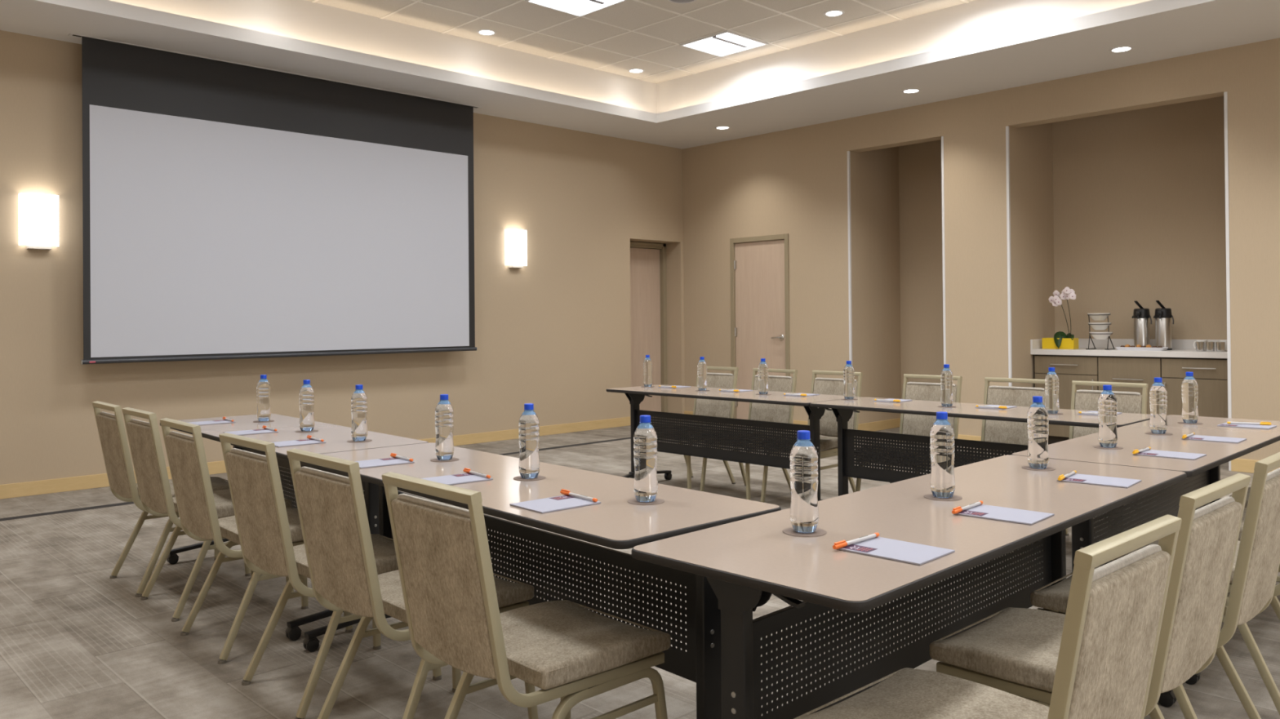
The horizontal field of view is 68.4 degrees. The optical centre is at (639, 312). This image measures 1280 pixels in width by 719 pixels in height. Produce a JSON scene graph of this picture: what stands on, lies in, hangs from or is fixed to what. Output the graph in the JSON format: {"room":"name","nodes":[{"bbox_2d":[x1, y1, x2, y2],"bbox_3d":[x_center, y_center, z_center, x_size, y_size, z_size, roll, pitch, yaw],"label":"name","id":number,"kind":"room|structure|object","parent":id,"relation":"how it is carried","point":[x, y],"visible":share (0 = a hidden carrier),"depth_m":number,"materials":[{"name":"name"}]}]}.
{"room":"conference room","nodes":[
{"label":"conference room","id":0,"kind":"room"},
{"bbox_2d":[0,30,684,484],"bbox_3d":[-3.267,-0.662,8.452,10.700,4.000,0.500,0,-1,-44],"label":"wall","id":1,"kind":"structure","parent":0,"point":[553,333],"depth_m":9.20,"materials":[{"name":"beige paint"}]},
{"bbox_2d":[18,192,58,249],"bbox_3d":[-4.410,-0.670,6.923,0.244,0.402,0.100,0,-1,-44],"label":"wall sconce","id":2,"kind":"object","parent":1,"relation":"attached to","point":[38,213],"visible":1,"depth_m":6.88,"materials":[{"name":"beige glass"}]},
{"bbox_2d":[67,32,481,108],"bbox_3d":[-2.895,-2.046,8.166,3.600,0.006,0.070,0,-1,-44],"label":"screen housing","id":3,"kind":"object","parent":1,"relation":"attached to","point":[71,34],"visible":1,"depth_m":7.81,"materials":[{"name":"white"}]},
{"bbox_2d":[80,35,477,364],"bbox_3d":[-2.881,-0.836,8.160,3.475,2.427,0.034,0,-1,-44],"label":"projection screen","id":4,"kind":"object","parent":3,"relation":"hanging from","point":[230,211],"visible":1,"depth_m":7.90,"materials":[{"name":"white fabric"}]},
{"bbox_2d":[0,417,631,499],"bbox_3d":[-3.430,1.285,7.906,9.300,0.102,0.013,0,-1,-44],"label":"baseboard","id":5,"kind":"structure","parent":1,"relation":"attached to","point":[96,481],"depth_m":7.81,"materials":[{"name":"brown wood"}]},
{"bbox_2d":[504,229,527,268],"bbox_3d":[-1.298,-0.676,9.948,0.244,0.402,0.100,0,-1,-44],"label":"wall sconce","id":6,"kind":"object","parent":1,"relation":"attached to","point":[515,240],"visible":1,"depth_m":9.89,"materials":[{"name":"beige glass"}]},
{"bbox_2d":[630,241,667,417],"bbox_3d":[-0.009,0.229,11.682,0.873,2.205,0.110,0,-1,-44],"label":"door","id":7,"kind":"structure","parent":1,"relation":"in","point":[648,292],"depth_m":11.81,"materials":[{"name":"brown wood"}]},
{"bbox_2d":[0,417,1279,718],"bbox_3d":[1.034,1.315,4.821,11.400,0.080,12.300,0,-1,-44],"label":"floor","id":8,"kind":"structure","parent":0,"point":[77,642],"depth_m":3.72,"materials":[{"name":"carpet"}]},
{"bbox_2d":[92,400,251,597],"bbox_3d":[-2.298,0.864,4.627,0.603,0.877,0.461,0,-1,-43],"label":"banquet chair","id":9,"kind":"object","parent":8,"relation":"on","point":[111,428],"visible":0.58,"depth_m":4.42,"materials":[{"name":"beige metal"}]},
{"bbox_2d":[121,407,293,622],"bbox_3d":[-1.954,0.859,4.267,0.603,0.877,0.461,0,-1,-43],"label":"banquet chair","id":10,"kind":"object","parent":8,"relation":"on","point":[157,499],"visible":0.56,"depth_m":4.07,"materials":[{"name":"beige fabric"}]},
{"bbox_2d":[160,417,353,664],"bbox_3d":[-1.534,0.851,3.771,0.603,0.877,0.461,0,-1,-43],"label":"banquet chair","id":11,"kind":"object","parent":8,"relation":"on","point":[186,455],"visible":0.67,"depth_m":3.58,"materials":[{"name":"beige fabric"}]},
{"bbox_2d":[160,413,428,640],"bbox_3d":[-1.709,0.929,4.487,0.600,0.735,1.803,0,-1,-42],"label":"table","id":12,"kind":"object","parent":8,"relation":"on","point":[335,437],"visible":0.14,"depth_m":4.28,"materials":[{"name":"beige laminate"}]},
{"bbox_2d":[189,419,235,425],"bbox_3d":[-2.214,0.566,4.861,0.201,0.004,0.155,0,-1,-41],"label":"notepad","id":13,"kind":"object","parent":12,"relation":"on","point":[223,421],"visible":0.92,"depth_m":4.85,"materials":[{"name":"grey paper"}]},
{"bbox_2d":[223,428,278,435],"bbox_3d":[-1.825,0.559,4.421,0.201,0.004,0.155,0,-1,-40],"label":"notepad","id":14,"kind":"object","parent":12,"relation":"on","point":[255,431],"visible":0.94,"depth_m":4.41,"materials":[{"name":"grey paper"}]},
{"bbox_2d":[253,420,274,422],"bbox_3d":[-1.964,0.566,4.919,0.105,0.002,0.105,0,-1,-44],"label":"coaster","id":15,"kind":"object","parent":12,"relation":"on","point":[256,421],"visible":0.88,"depth_m":4.90,"materials":[{"name":"brown"}]},
{"bbox_2d":[256,374,271,421],"bbox_3d":[-1.965,0.444,4.920,0.068,0.242,0.068,0,0,-7],"label":"water bottle","id":16,"kind":"object","parent":15,"relation":"on","point":[263,388],"visible":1,"depth_m":4.89,"materials":[{"name":"blue"}]},
{"bbox_2d":[272,439,325,447],"bbox_3d":[-1.466,0.553,4.013,0.201,0.004,0.155,0,-1,-41],"label":"notepad","id":17,"kind":"object","parent":12,"relation":"on","point":[304,442],"visible":0.96,"depth_m":4.00,"materials":[{"name":"grey paper"}]},
{"bbox_2d":[295,429,318,432],"bbox_3d":[-1.575,0.559,4.457,0.105,0.002,0.105,0,-1,-44],"label":"coaster","id":18,"kind":"object","parent":12,"relation":"on","point":[313,430],"visible":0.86,"depth_m":4.44,"materials":[{"name":"brown"}]},
{"bbox_2d":[299,379,314,431],"bbox_3d":[-1.576,0.437,4.458,0.068,0.242,0.068,-1,0,22],"label":"water bottle","id":19,"kind":"object","parent":18,"relation":"on","point":[306,392],"visible":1,"depth_m":4.43,"materials":[{"name":"blue"}]},
{"bbox_2d":[346,439,372,442],"bbox_3d":[-1.212,0.553,4.073,0.105,0.002,0.105,0,-1,-44],"label":"coaster","id":20,"kind":"object","parent":12,"relation":"on","point":[366,440],"visible":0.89,"depth_m":4.06,"materials":[{"name":"brown"}]},
{"bbox_2d":[351,384,367,441],"bbox_3d":[-1.213,0.431,4.074,0.068,0.242,0.068,-1,0,34],"label":"water bottle","id":21,"kind":"object","parent":20,"relation":"on","point":[359,398],"visible":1,"depth_m":4.05,"materials":[{"name":"blue"}]},
{"bbox_2d":[218,432,441,718],"bbox_3d":[-1.068,0.844,3.255,0.603,0.877,0.461,0,-1,-44],"label":"banquet chair","id":22,"kind":"object","parent":8,"relation":"on","point":[254,480],"visible":0.7,"depth_m":3.06,"materials":[{"name":"beige fabric"}]},
{"bbox_2d":[0,424,734,521],"bbox_3d":[-2.497,1.325,7.608,10.222,0.002,0.090,0,-1,-44],"label":"trim","id":23,"kind":"structure","parent":8,"relation":"on","point":[612,440],"depth_m":6.46,"materials":[{"name":"beige wood"}]},
{"bbox_2d":[286,448,538,718],"bbox_3d":[-0.681,0.837,2.836,0.603,0.877,0.461,0,-1,-44],"label":"banquet chair","id":24,"kind":"object","parent":8,"relation":"on","point":[331,507],"visible":0.7,"depth_m":2.66,"materials":[{"name":"beige fabric"}]},
{"bbox_2d":[382,471,670,718],"bbox_3d":[-0.279,0.831,2.385,0.603,0.877,0.461,0,-1,-43],"label":"banquet chair","id":25,"kind":"object","parent":8,"relation":"on","point":[568,651],"visible":1,"depth_m":2.25,"materials":[{"name":"beige fabric"}]},
{"bbox_2d":[299,442,781,718],"bbox_3d":[-0.463,0.908,3.095,0.600,0.735,1.928,0,-1,-42],"label":"table","id":26,"kind":"object","parent":8,"relation":"on","point":[615,523],"visible":0.52,"depth_m":2.73,"materials":[{"name":"beige laminate"}]},
{"bbox_2d":[354,457,414,468],"bbox_3d":[-0.948,0.545,3.429,0.201,0.004,0.155,0,-1,-38],"label":"notepad","id":27,"kind":"object","parent":26,"relation":"on","point":[387,461],"visible":0.94,"depth_m":3.42,"materials":[{"name":"grey paper"}]},
{"bbox_2d":[430,457,458,462],"bbox_3d":[-0.725,0.545,3.495,0.105,0.002,0.105,0,-1,-44],"label":"coaster","id":28,"kind":"object","parent":26,"relation":"on","point":[452,459],"visible":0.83,"depth_m":3.47,"materials":[{"name":"brown"}]},
{"bbox_2d":[435,394,453,460],"bbox_3d":[-0.726,0.423,3.496,0.068,0.242,0.068,0,0,-18],"label":"water bottle","id":29,"kind":"object","parent":28,"relation":"on","point":[444,416],"visible":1,"depth_m":3.47,"materials":[{"name":"blue"}]},
{"bbox_2d":[421,473,493,484],"bbox_3d":[-0.603,0.539,3.049,0.201,0.004,0.155,0,-1,-38],"label":"notepad","id":30,"kind":"object","parent":26,"relation":"on","point":[461,478],"visible":0.88,"depth_m":3.05,"materials":[{"name":"grey paper"}]},
{"bbox_2d":[513,475,545,480],"bbox_3d":[-0.361,0.539,3.075,0.105,0.002,0.105,0,-1,-44],"label":"coaster","id":31,"kind":"object","parent":26,"relation":"on","point":[539,477],"visible":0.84,"depth_m":3.06,"materials":[{"name":"brown"}]},
{"bbox_2d":[518,403,539,479],"bbox_3d":[-0.362,0.417,3.076,0.068,0.242,0.068,-1,0,30],"label":"water bottle","id":32,"kind":"object","parent":31,"relation":"on","point":[529,423],"visible":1,"depth_m":3.05,"materials":[{"name":"blue"}]},
{"bbox_2d":[509,494,600,513],"bbox_3d":[-0.236,0.533,2.633,0.201,0.004,0.155,0,-1,-41],"label":"notepad","id":33,"kind":"object","parent":26,"relation":"on","point":[555,504],"visible":1,"depth_m":2.62,"materials":[{"name":"grey paper"}]},
{"bbox_2d":[560,488,597,502],"bbox_3d":[-0.176,0.523,2.701,0.011,0.015,0.173,0,-1,-39],"label":"pen","id":34,"kind":"object","parent":33,"relation":"on","point":[562,491],"visible":1,"depth_m":2.70,"materials":[{"name":"white plastic"}]},
{"bbox_2d":[627,497,664,505],"bbox_3d":[0.017,0.532,2.664,0.105,0.002,0.105,0,-1,-44],"label":"coaster","id":35,"kind":"object","parent":26,"relation":"on","point":[633,501],"visible":0.61,"depth_m":2.64,"materials":[{"name":"brown"}]},
{"bbox_2d":[633,415,657,502],"bbox_3d":[0.016,0.411,2.664,0.068,0.242,0.068,0,0,-31],"label":"water bottle","id":36,"kind":"object","parent":35,"relation":"on","point":[645,437],"visible":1,"depth_m":2.64,"materials":[{"name":"blue"}]},
{"bbox_2d":[653,366,738,489],"bbox_3d":[0.406,0.858,7.142,0.603,0.877,0.461,0,-1,-45],"label":"banquet chair","id":37,"kind":"object","parent":8,"relation":"on","point":[707,407],"visible":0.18,"depth_m":7.26,"materials":[{"name":"beige fabric"}]},
{"bbox_2d":[606,384,860,501],"bbox_3d":[0.594,0.923,6.571,0.608,0.735,1.838,0,-1,-44],"label":"table","id":38,"kind":"object","parent":8,"relation":"on","point":[635,395],"visible":0.8,"depth_m":6.43,"materials":[{"name":"beige laminate"}]},
{"bbox_3d":[0.835,0.551,6.380,0.105,0.002,0.105,0,-1,-44],"label":"coaster","id":39,"kind":"object","parent":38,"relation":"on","visible":0},
{"bbox_2d":[758,358,768,394],"bbox_3d":[0.834,0.429,6.380,0.068,0.242,0.068,-1,0,16],"label":"water bottle","id":40,"kind":"object","parent":39,"relation":"on","point":[762,366],"visible":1,"depth_m":6.35,"materials":[{"name":"blue"}]},
{"bbox_3d":[0.060,0.564,7.197,0.105,0.002,0.105,0,-1,-44],"label":"coaster","id":41,"kind":"object","parent":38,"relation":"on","visible":0},
{"bbox_2d":[643,355,652,386],"bbox_3d":[0.059,0.442,7.197,0.068,0.242,0.068,0,0,-34],"label":"water bottle","id":42,"kind":"object","parent":41,"relation":"on","point":[647,363],"visible":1,"depth_m":7.17,"materials":[{"name":"blue"}]},
{"bbox_3d":[0.447,0.557,6.757,0.105,0.002,0.105,0,-1,-44],"label":"coaster","id":43,"kind":"object","parent":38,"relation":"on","visible":0},
{"bbox_2d":[697,356,706,391],"bbox_3d":[0.446,0.435,6.758,0.068,0.242,0.068,0,-1,-45],"label":"water bottle","id":44,"kind":"object","parent":43,"relation":"on","point":[702,366],"visible":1,"depth_m":6.73,"materials":[{"name":"blue"}]},
{"bbox_2d":[699,368,797,500],"bbox_3d":[0.790,0.852,6.747,0.603,0.877,0.461,0,-1,-44],"label":"banquet chair","id":45,"kind":"object","parent":8,"relation":"on","point":[777,413],"visible":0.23,"depth_m":6.86,"materials":[{"name":"beige fabric"}]},
{"bbox_2d":[760,370,862,502],"bbox_3d":[1.171,0.845,6.356,0.603,0.877,0.461,0,-1,-44],"label":"banquet chair","id":46,"kind":"object","parent":8,"relation":"on","point":[828,386],"visible":0.28,"depth_m":6.48,"materials":[{"name":"beige metal"}]},
{"bbox_2d":[854,373,962,492],"bbox_3d":[1.673,0.837,5.839,0.603,0.877,0.461,0,-1,-44],"label":"banquet chair","id":47,"kind":"object","parent":8,"relation":"on","point":[912,424],"visible":0.14,"depth_m":6.03,"materials":[{"name":"beige fabric"}]},
{"bbox_2d":[631,455,1186,718],"bbox_3d":[0.885,0.893,2.601,1.975,0.735,0.608,0,-1,-45],"label":"table","id":48,"kind":"object","parent":8,"relation":"on","point":[744,562],"visible":0.98,"depth_m":2.30,"materials":[{"name":"beige laminate"}]},
{"bbox_2d":[782,527,826,537],"bbox_3d":[0.396,0.526,2.267,0.105,0.002,0.105,0,-1,-44],"label":"coaster","id":49,"kind":"object","parent":48,"relation":"on","point":[818,532],"visible":0.62,"depth_m":2.25,"materials":[{"name":"brown paper"}]},
{"bbox_2d":[789,430,818,533],"bbox_3d":[0.395,0.405,2.267,0.068,0.242,0.068,-1,0,17],"label":"water bottle","id":50,"kind":"object","parent":49,"relation":"on","point":[804,510],"visible":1,"depth_m":2.24,"materials":[{"name":"blue"}]},
{"bbox_2d":[836,537,955,565],"bbox_3d":[0.562,0.522,2.075,0.201,0.004,0.155,-1,-1,45],"label":"notepad","id":51,"kind":"object","parent":48,"relation":"on","point":[904,552],"visible":0.98,"depth_m":2.06,"materials":[{"name":"grey paper"}]},
{"bbox_2d":[832,533,879,549],"bbox_3d":[0.490,0.513,2.131,0.173,0.015,0.011,0,-1,-43],"label":"pen","id":52,"kind":"object","parent":51,"relation":"on","point":[842,544],"visible":1,"depth_m":2.11,"materials":[{"name":"white plastic"}]},
{"bbox_2d":[924,493,962,501],"bbox_3d":[0.863,0.525,2.686,0.105,0.002,0.105,0,-1,-44],"label":"coaster","id":53,"kind":"object","parent":48,"relation":"on","point":[930,496],"visible":0.8,"depth_m":2.67,"materials":[{"name":"brown"}]},
{"bbox_2d":[929,411,955,497],"bbox_3d":[0.862,0.403,2.687,0.068,0.242,0.068,-1,0,24],"label":"water bottle","id":54,"kind":"object","parent":53,"relation":"on","point":[942,482],"visible":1,"depth_m":2.66,"materials":[{"name":"blue"}]},
{"bbox_2d":[955,504,1054,525],"bbox_3d":[0.942,0.521,2.441,0.201,0.004,0.155,-1,-1,43],"label":"notepad","id":55,"kind":"object","parent":48,"relation":"on","point":[982,511],"visible":0.98,"depth_m":2.43,"materials":[{"name":"grey paper"}]},
{"bbox_2d":[951,501,982,514],"bbox_3d":[0.868,0.513,2.495,0.011,0.015,0.173,-1,-1,43],"label":"pen","id":56,"kind":"object","parent":55,"relation":"on","point":[956,510],"visible":1,"depth_m":2.47,"materials":[{"name":"white plastic"}]},
{"bbox_2d":[1022,466,1055,471],"bbox_3d":[1.344,0.524,3.180,0.105,0.002,0.105,0,-1,-44],"label":"coaster","id":57,"kind":"object","parent":48,"relation":"on","point":[1048,468],"visible":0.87,"depth_m":3.16,"materials":[{"name":"brown"}]},
{"bbox_2d":[1026,395,1048,469],"bbox_3d":[1.343,0.403,3.181,0.068,0.242,0.068,-1,0,12],"label":"water bottle","id":58,"kind":"object","parent":57,"relation":"on","point":[1037,421],"visible":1,"depth_m":3.15,"materials":[{"name":"blue"}]},
{"bbox_2d":[1057,473,1141,488],"bbox_3d":[1.425,0.520,2.925,0.201,0.004,0.155,-1,-1,42],"label":"notepad","id":59,"kind":"object","parent":48,"relation":"on","point":[1075,478],"visible":0.98,"depth_m":2.91,"materials":[{"name":"grey paper"}]},
{"bbox_2d":[809,396,1150,515],"bbox_3d":[1.856,0.903,5.266,0.608,0.735,1.788,0,-1,-44],"label":"table","id":60,"kind":"object","parent":8,"relation":"on","point":[842,410],"visible":0.46,"depth_m":5.46,"materials":[{"name":"beige laminate"}]},
{"bbox_3d":[1.753,0.536,5.382,0.105,0.002,0.105,0,-1,-44],"label":"coaster","id":61,"kind":"object","parent":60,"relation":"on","visible":0},
{"bbox_2d":[940,364,953,407],"bbox_3d":[1.752,0.414,5.383,0.068,0.242,0.068,0,0,-34],"label":"water bottle","id":62,"kind":"object","parent":61,"relation":"on","point":[946,375],"visible":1,"depth_m":5.36,"materials":[{"name":"blue"}]},
{"bbox_3d":[2.166,0.529,4.951,0.105,0.002,0.105,0,-1,-44],"label":"coaster","id":63,"kind":"object","parent":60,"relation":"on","visible":0},
{"bbox_2d":[1044,367,1059,413],"bbox_3d":[2.165,0.408,4.952,0.068,0.242,0.068,-1,-1,44],"label":"water bottle","id":64,"kind":"object","parent":63,"relation":"on","point":[1051,379],"visible":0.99,"depth_m":4.93,"materials":[{"name":"blue"}]},
{"bbox_3d":[1.315,0.544,5.922,0.105,0.002,0.105,0,-1,-44],"label":"coaster","id":65,"kind":"object","parent":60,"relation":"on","visible":0},
{"bbox_2d":[843,360,854,399],"bbox_3d":[1.313,0.422,5.923,0.068,0.242,0.068,0,0,-5],"label":"water bottle","id":66,"kind":"object","parent":65,"relation":"on","point":[848,371],"visible":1,"depth_m":5.90,"materials":[{"name":"blue"}]},
{"bbox_2d":[794,514,1182,718],"bbox_3d":[0.657,0.818,1.830,0.461,0.877,0.603,0,-1,-42],"label":"banquet chair","id":67,"kind":"object","parent":8,"relation":"on","point":[1115,609],"visible":1,"depth_m":1.66,"materials":[{"name":"beige fabric"}]},
{"bbox_2d":[954,377,1048,467],"bbox_3d":[2.061,0.831,5.439,0.603,0.877,0.461,0,-1,-45],"label":"banquet chair","id":68,"kind":"object","parent":8,"relation":"on","point":[993,431],"visible":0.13,"depth_m":5.63,"materials":[{"name":"beige fabric"}]},
{"bbox_2d":[1034,354,1098,444],"bbox_3d":[4.200,0.838,9.072,0.579,0.876,0.584,0,-1,-44],"label":"base cabinet","id":69,"kind":"object","parent":8,"relation":"on","point":[1068,368],"visible":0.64,"depth_m":8.90,"materials":[{"name":"brown wood"}]},
{"bbox_2d":[929,473,1250,718],"bbox_3d":[1.075,0.818,2.276,0.461,0.877,0.603,0,-1,-43],"label":"banquet chair","id":70,"kind":"object","parent":8,"relation":"on","point":[1015,651],"visible":0.61,"depth_m":2.15,"materials":[{"name":"beige fabric"}]},
{"bbox_2d":[1065,380,1147,537],"bbox_3d":[2.421,0.825,5.069,0.603,0.877,0.461,0,-1,-44],"label":"banquet chair","id":71,"kind":"object","parent":8,"relation":"on","point":[1135,402],"visible":0.19,"depth_m":5.29,"materials":[{"name":"beige fabric"}]},
{"bbox_2d":[1097,355,1161,414],"bbox_3d":[4.590,0.832,8.670,0.579,0.876,0.530,0,-1,-44],"label":"base cabinet","id":72,"kind":"object","parent":8,"relation":"on","point":[1139,370],"visible":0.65,"depth_m":8.48,"materials":[{"name":"brown wood"}]},
{"bbox_2d":[1011,414,1279,684],"bbox_3d":[2.271,0.890,3.972,1.918,0.735,0.608,0,-1,-45],"label":"table","id":73,"kind":"object","parent":8,"relation":"on","point":[1206,469],"visible":0.54,"depth_m":3.77,"materials":[{"name":"beige laminate"}]},
{"bbox_2d":[1093,445,1122,449],"bbox_3d":[1.822,0.523,3.668,0.105,0.002,0.105,0,-1,-44],"label":"coaster","id":74,"kind":"object","parent":73,"relation":"on","point":[1095,446],"visible":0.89,"depth_m":3.65,"materials":[{"name":"brown"}]},
{"bbox_2d":[1097,385,1117,448],"bbox_3d":[1.821,0.402,3.669,0.068,0.242,0.068,0,0,-26],"label":"water bottle","id":75,"kind":"object","parent":74,"relation":"on","point":[1107,400],"visible":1,"depth_m":3.64,"materials":[{"name":"blue"}]},
{"bbox_2d":[1145,431,1172,435],"bbox_3d":[2.245,0.522,4.078,0.105,0.002,0.105,0,-1,-44],"label":"coaster","id":76,"kind":"object","parent":73,"relation":"on","point":[1148,433],"visible":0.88,"depth_m":4.06,"materials":[{"name":"brown"}]},
{"bbox_2d":[1149,377,1167,434],"bbox_3d":[2.244,0.401,4.079,0.068,0.242,0.068,-1,0,34],"label":"water bottle","id":77,"kind":"object","parent":76,"relation":"on","point":[1157,391],"visible":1,"depth_m":4.05,"materials":[{"name":"blue"}]},
{"bbox_2d":[1133,449,1206,460],"bbox_3d":[1.942,0.519,3.455,0.201,0.004,0.155,-1,-1,45],"label":"notepad","id":78,"kind":"object","parent":73,"relation":"on","point":[1174,455],"visible":0.98,"depth_m":3.44,"materials":[{"name":"grey paper"}]},
{"bbox_2d":[1177,422,1202,424],"bbox_3d":[2.604,0.522,4.460,0.105,0.002,0.105,0,-1,-44],"label":"coaster","id":79,"kind":"object","parent":73,"relation":"on","point":[1178,422],"visible":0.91,"depth_m":4.45,"materials":[{"name":"brown"}]},
{"bbox_2d":[1181,372,1198,423],"bbox_3d":[2.603,0.400,4.461,0.068,0.242,0.068,-1,-1,41],"label":"water bottle","id":80,"kind":"object","parent":79,"relation":"on","point":[1189,393],"visible":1,"depth_m":4.44,"materials":[{"name":"blue"}]},
{"bbox_2d":[1181,435,1246,443],"bbox_3d":[2.361,0.518,3.877,0.201,0.004,0.155,-1,-1,44],"label":"notepad","id":81,"kind":"object","parent":73,"relation":"on","point":[1197,437],"visible":0.96,"depth_m":3.86,"materials":[{"name":"grey paper"}]},
{"bbox_2d":[1217,422,1276,429],"bbox_3d":[2.785,0.518,4.324,0.155,0.004,0.201,0,-1,-44],"label":"notepad","id":82,"kind":"object","parent":73,"relation":"on","point":[1224,424],"visible":1,"depth_m":4.30,"materials":[{"name":"grey paper"}]},
{"bbox_2d":[1030,452,1279,718],"bbox_3d":[1.505,0.817,2.708,0.461,0.877,0.603,0,-1,-44],"label":"banquet chair","id":83,"kind":"object","parent":8,"relation":"on","point":[1258,558],"visible":0.52,"depth_m":2.47,"materials":[{"name":"beige fabric"}]},
{"bbox_2d":[1161,357,1227,417],"bbox_3d":[4.988,0.825,8.261,0.579,0.876,0.607,0,-1,-44],"label":"base cabinet","id":84,"kind":"object","parent":8,"relation":"on","point":[1211,375],"visible":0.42,"depth_m":8.08,"materials":[{"name":"brown wood"}]},
{"bbox_2d":[1030,338,1227,358],"bbox_3d":[4.598,0.320,8.674,0.582,0.144,1.773,0,-1,-44],"label":"countertop","id":85,"kind":"structure","parent":84,"relation":"on","point":[1180,348],"depth_m":8.68,"materials":[{"name":"white stone"}]},
{"bbox_2d":[1041,286,1078,349],"bbox_3d":[4.050,0.049,9.074,0.149,0.596,0.323,0,-1,-44],"label":"potted orchid","id":86,"kind":"object","parent":85,"relation":"on","point":[1060,340],"visible":1,"depth_m":9.04,"materials":[{"name":"yellow ceramic"}]},
{"bbox_2d":[1085,314,1115,350],"bbox_3d":[4.319,0.177,8.849,0.266,0.331,0.246,0,-1,-44],"label":"stand","id":87,"kind":"object","parent":85,"relation":"on","point":[1089,314],"visible":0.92,"depth_m":8.81,"materials":[{"name":"grey metal"}]},
{"bbox_2d":[1088,322,1111,329],"bbox_3d":[4.317,0.126,8.851,0.202,0.070,0.202,0,-1,-44],"label":"bowl","id":88,"kind":"object","parent":87,"relation":"on","point":[1094,326],"visible":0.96,"depth_m":8.79,"materials":[{"name":"white ceramic"}]},
{"bbox_2d":[1088,332,1112,339],"bbox_3d":[4.306,0.214,8.805,0.202,0.070,0.202,0,-1,-44],"label":"bowl","id":89,"kind":"object","parent":87,"relation":"on","point":[1095,336],"visible":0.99,"depth_m":8.74,"materials":[{"name":"white"}]},
{"bbox_2d":[1115,346,1168,351],"bbox_3d":[4.540,0.324,8.530,0.170,0.029,0.410,0,-1,-44],"label":"serving tray","id":90,"kind":"object","parent":85,"relation":"on","point":[1163,348],"visible":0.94,"depth_m":8.46,"materials":[{"name":"white plastic"}]},
{"bbox_2d":[1132,300,1151,346],"bbox_3d":[4.644,0.113,8.722,0.147,0.452,0.161,-1,0,9],"label":"airpot","id":91,"kind":"object","parent":85,"relation":"on","point":[1141,316],"visible":0.79,"depth_m":8.68,"materials":[{"name":"silver metal"}]},
{"bbox_2d":[1153,300,1173,350],"bbox_3d":[4.762,0.111,8.572,0.147,0.452,0.161,-1,0,9],"label":"airpot","id":92,"kind":"object","parent":85,"relation":"on","point":[1163,328],"visible":0.85,"depth_m":8.53,"materials":[{"name":"silver metal"}]},
{"bbox_2d":[1112,539,1279,715],"bbox_3d":[1.974,0.816,3.164,0.461,0.877,0.603,0,-1,-44],"label":"banquet chair","id":93,"kind":"object","parent":8,"relation":"on","point":[1246,635],"visible":0.06,"depth_m":2.93,"materials":[{"name":"beige metal"}]},
{"bbox_2d":[306,0,975,84],"bbox_3d":[0.738,-2.609,4.372,7.762,0.054,9.582,0,-1,-44],"label":"ceiling","id":94,"kind":"structure","parent":0,"point":[647,35],"depth_m":8.31,"materials":[{"name":"tile"}]},
{"bbox_2d":[524,0,626,17],"bbox_3d":[-0.516,-2.538,7.655,0.592,0.028,0.592,0,-1,-44],"label":"ceiling light panel","id":95,"kind":"object","parent":94,"relation":"attached to","point":[580,8],"visible":1,"depth_m":7.77,"materials":[{"name":"white plastic"}]},
{"bbox_2d":[680,30,768,57],"bbox_3d":[0.796,-2.541,8.931,0.592,0.028,0.592,0,-1,-44],"label":"ceiling light panel","id":96,"kind":"object","parent":94,"relation":"attached to","point":[724,43],"visible":1,"depth_m":8.91,"materials":[{"name":"white plastic"}]},
{"bbox_2d":[823,9,844,17],"bbox_3d":[1.661,-2.566,8.070,0.180,0.006,0.180,0,-1,-44],"label":"recessed light","id":97,"kind":"object","parent":94,"relation":"in","point":[831,13],"visible":1,"depth_m":8.07,"materials":[{"name":"white glass"}]},
{"bbox_2d":[682,37,1279,460],"bbox_3d":[4.961,-0.538,8.095,1.158,3.600,11.480,0,-1,-44],"label":"wall","id":98,"kind":"structure","parent":0,"point":[1117,175],"depth_m":9.15,"materials":[{"name":"beige paint"}]},
{"bbox_2d":[0,0,1279,149],"bbox_3d":[0.865,-2.350,4.142,10.222,0.478,11.480,0,-1,-44],"label":"soffit","id":99,"kind":"object","parent":98,"relation":"attached to","point":[977,46],"depth_m":8.10,"materials":[{"name":"white paint"}]},
{"bbox_2d":[1108,45,1133,52],"bbox_3d":[3.854,-2.111,7.545,0.180,0.006,0.180,0,-1,-44],"label":"recessed light","id":100,"kind":"object","parent":99,"relation":"in","point":[1123,48],"visible":1,"depth_m":7.54,"materials":[{"name":"white"}]},
{"bbox_2d":[729,233,790,419],"bbox_3d":[1.410,0.211,10.960,0.144,2.205,0.855,0,-1,-44],"label":"door","id":101,"kind":"structure","parent":98,"relation":"in","point":[759,264],"depth_m":10.97,"materials":[{"name":"brown wood"}]},
{"bbox_2d":[847,151,852,364],"bbox_3d":[2.245,-0.215,10.071,0.024,3.030,0.023,0,-1,-44],"label":"trim","id":102,"kind":"structure","parent":98,"relation":"attached to","point":[848,152],"depth_m":10.06,"materials":[{"name":"white"}]},
{"bbox_2d":[941,136,946,364],"bbox_3d":[3.003,-0.227,9.292,0.024,3.030,0.023,0,-1,-44],"label":"trim","id":103,"kind":"structure","parent":98,"relation":"attached to","point":[942,137],"depth_m":9.29,"materials":[{"name":"white"}]},
{"bbox_2d":[684,410,1279,473],"bbox_3d":[4.921,1.211,8.028,1.026,0.102,11.479,0,-1,-44],"label":"baseboard","id":104,"kind":"structure","parent":98,"relation":"attached to","point":[1237,464],"depth_m":10.14,"materials":[{"name":"brown wood"}]},
{"bbox_2d":[1005,125,1012,386],"bbox_3d":[3.458,-0.234,8.823,0.024,3.030,0.023,0,-1,-44],"label":"trim","id":105,"kind":"structure","parent":98,"relation":"attached to","point":[1007,143],"depth_m":8.82,"materials":[{"name":"white"}]},
{"bbox_2d":[1223,91,1231,471],"bbox_3d":[4.707,-0.254,7.539,0.024,3.030,0.023,0,-1,-44],"label":"trim","id":106,"kind":"structure","parent":98,"relation":"attached to","point":[1225,99],"depth_m":7.53,"materials":[{"name":"white"}]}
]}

